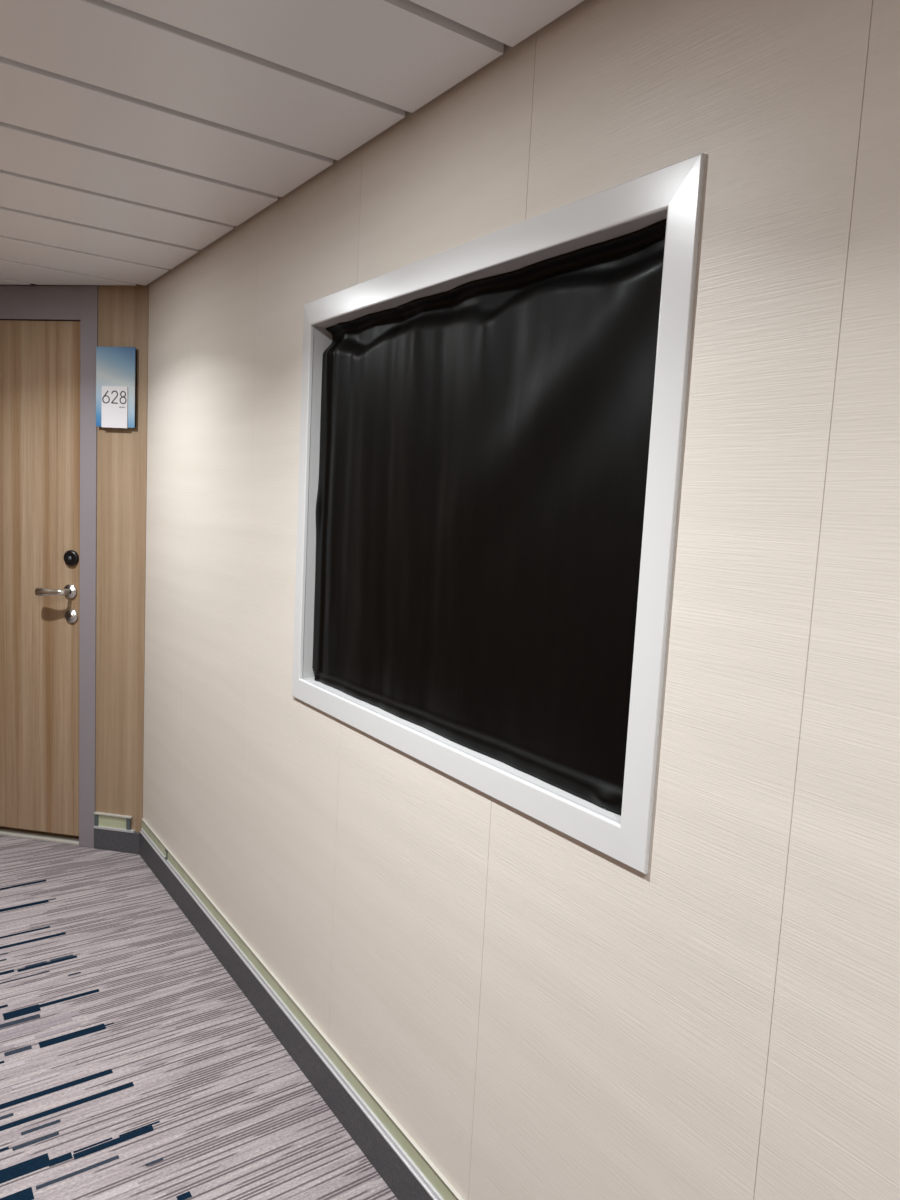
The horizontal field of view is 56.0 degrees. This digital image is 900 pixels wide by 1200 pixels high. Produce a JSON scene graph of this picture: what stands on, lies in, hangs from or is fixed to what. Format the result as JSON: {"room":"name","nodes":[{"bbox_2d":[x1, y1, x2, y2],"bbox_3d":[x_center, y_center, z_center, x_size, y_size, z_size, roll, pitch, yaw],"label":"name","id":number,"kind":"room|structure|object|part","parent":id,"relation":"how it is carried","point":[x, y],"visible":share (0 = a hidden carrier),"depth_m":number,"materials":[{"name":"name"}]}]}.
{"room":"ship interior","nodes":[
{"label":"ship interior","id":0,"kind":"room"},
{"bbox_2d":[0,284,148,837],"bbox_3d":[-2.114,-0.160,3.373,1.979,2.170,0.051,4,6,10],"label":"wall","id":1,"kind":"structure","parent":0,"point":[123,310],"depth_m":3.20,"materials":[{"name":"brown wood"}]},
{"bbox_2d":[0,285,97,847],"bbox_3d":[-1.771,-0.116,3.274,0.866,2.139,0.111,4,6,10],"label":"door","id":2,"kind":"structure","parent":1,"relation":"in","point":[49,334],"depth_m":3.25,"materials":[{"name":"brown wood"}]},
{"bbox_3d":[-1.505,-0.028,3.202,0.128,0.034,0.053,1,7,-13],"label":"lever handle","id":3,"kind":"part","parent":2,"relation":"part of","materials":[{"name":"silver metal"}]},
{"bbox_2d":[94,812,134,832],"bbox_3d":[-1.308,0.867,3.301,0.170,0.063,0.013,4,6,10],"label":"light strip","id":4,"kind":"object","parent":1,"relation":"attached to","point":[106,821],"visible":1,"depth_m":3.30,"materials":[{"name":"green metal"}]},
{"bbox_3d":[-1.313,0.839,3.299,0.157,0.007,0.012,4,6,10],"label":"rail","id":5,"kind":"part","parent":4,"relation":"part of","materials":[{"name":"grey"}]},
{"bbox_3d":[-1.310,0.894,3.304,0.170,0.009,0.013,4,6,10],"label":"rail","id":6,"kind":"part","parent":4,"relation":"part of","materials":[{"name":"silver metal"}]},
{"bbox_2d":[96,346,136,427],"bbox_3d":[-1.227,-0.780,3.111,0.155,0.292,0.027,4,6,10],"label":"number sign","id":7,"kind":"object","parent":1,"relation":"attached to","point":[116,367],"visible":1,"depth_m":3.10,"materials":[{"name":"blue plastic"}]},
{"bbox_3d":[-1.232,-0.709,3.110,0.103,0.150,0.006,4,6,10],"label":"number plate","id":8,"kind":"part","parent":7,"relation":"part of","materials":[{"name":"white plastic"}]},
{"bbox_3d":[-1.226,-0.782,3.116,0.149,0.281,0.016,4,6,10],"label":"plate","id":9,"kind":"part","parent":7,"relation":"part of","materials":[{"name":"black plastic"}]},
{"bbox_2d":[94,828,139,853],"bbox_3d":[-1.300,0.941,3.308,0.194,0.083,0.013,4,6,10],"label":"baseboard","id":10,"kind":"structure","parent":1,"relation":"attached to","point":[118,841],"depth_m":3.30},
{"bbox_2d":[0,835,397,1199],"bbox_3d":[-0.505,1.300,1.097,1.400,0.061,7.247,-2,8,-35],"label":"floor","id":11,"kind":"structure","parent":0,"point":[134,1065],"depth_m":2.10,"materials":[{"name":"carpet"}]},
{"bbox_2d":[0,0,583,285],"bbox_3d":[-0.394,-0.897,0.882,1.430,0.080,7.297,-2,8,-35],"label":"ceiling","id":12,"kind":"structure","parent":0,"point":[136,135],"depth_m":1.60,"materials":[{"name":"silver metal"}]},
{"bbox_3d":[-2.064,-1.184,2.943,1.056,0.024,0.277,-2,8,-35],"label":"panel","id":13,"kind":"part","parent":12,"relation":"part of","materials":[{"name":"silver metal"}]},
{"bbox_3d":[-1.770,-1.151,2.785,1.356,0.024,0.277,-2,8,-35],"label":"panel","id":14,"kind":"part","parent":12,"relation":"part of","materials":[{"name":"silver metal"}]},
{"bbox_3d":[-1.587,-1.116,2.550,1.384,0.024,0.277,-2,8,-35],"label":"panel","id":15,"kind":"part","parent":12,"relation":"part of","materials":[{"name":"silver metal"}]},
{"bbox_3d":[-1.416,-1.078,2.306,1.384,0.020,0.277,-2,8,-35],"label":"panel","id":16,"kind":"part","parent":12,"relation":"part of","materials":[{"name":"silver metal"}]},
{"bbox_3d":[-1.244,-1.044,2.062,1.384,0.024,0.277,-2,8,-35],"label":"panel","id":17,"kind":"part","parent":12,"relation":"part of","materials":[{"name":"silver metal"}]},
{"bbox_3d":[-1.073,-1.008,1.819,1.384,0.024,0.277,-2,8,-35],"label":"panel","id":18,"kind":"part","parent":12,"relation":"part of","materials":[{"name":"silver metal"}]},
{"bbox_3d":[-0.901,-0.972,1.575,1.384,0.024,0.277,-2,8,-35],"label":"panel","id":19,"kind":"part","parent":12,"relation":"part of","materials":[{"name":"silver metal"}]},
{"bbox_3d":[-0.730,-0.936,1.331,1.384,0.024,0.277,-2,8,-35],"label":"panel","id":20,"kind":"part","parent":12,"relation":"part of","materials":[{"name":"silver metal"}]},
{"bbox_3d":[-0.559,-0.898,1.088,1.384,0.020,0.277,-2,8,-35],"label":"panel","id":21,"kind":"part","parent":12,"relation":"part of","materials":[{"name":"silver metal"}]},
{"bbox_3d":[-0.388,-0.864,0.844,1.384,0.024,0.277,-2,8,-35],"label":"panel","id":22,"kind":"part","parent":12,"relation":"part of","materials":[{"name":"silver metal"}]},
{"bbox_2d":[143,0,899,1199],"bbox_3d":[0.562,0.261,0.832,0.090,2.170,5.847,-2,8,-35],"label":"wall","id":23,"kind":"structure","parent":0,"point":[545,1015],"depth_m":1.16,"materials":[{"name":"beige laminate"}]},
{"bbox_2d":[139,833,432,1199],"bbox_3d":[0.468,1.294,0.915,0.013,0.093,5.842,-2,8,-35],"label":"baseboard","id":24,"kind":"structure","parent":23,"relation":"attached to","point":[383,1158],"depth_m":2.10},
{"bbox_2d":[140,818,463,1199],"bbox_3d":[0.469,1.220,0.911,0.014,0.054,5.826,-2,8,-35],"label":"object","id":25,"kind":"object","parent":23,"relation":"attached to","point":[415,1159],"visible":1,"depth_m":2.02,"materials":[{"name":"silver metal"}]},
{"bbox_2d":[292,153,705,873],"bbox_3d":[-0.006,-0.162,1.608,0.082,0.948,1.160,-2,8,-35],"label":"window","id":26,"kind":"structure","parent":23,"relation":"in","point":[673,193],"depth_m":1.25,"materials":[{"name":"white metal"}]},
{"bbox_2d":[312,219,666,814],"bbox_3d":[-0.007,-0.162,1.614,0.040,0.838,1.064,-2,8,-35],"label":"curtain","id":27,"kind":"object","parent":26,"relation":"attached to","point":[484,454],"visible":0.95,"depth_m":1.47,"materials":[{"name":"black fabric"}]}
]}

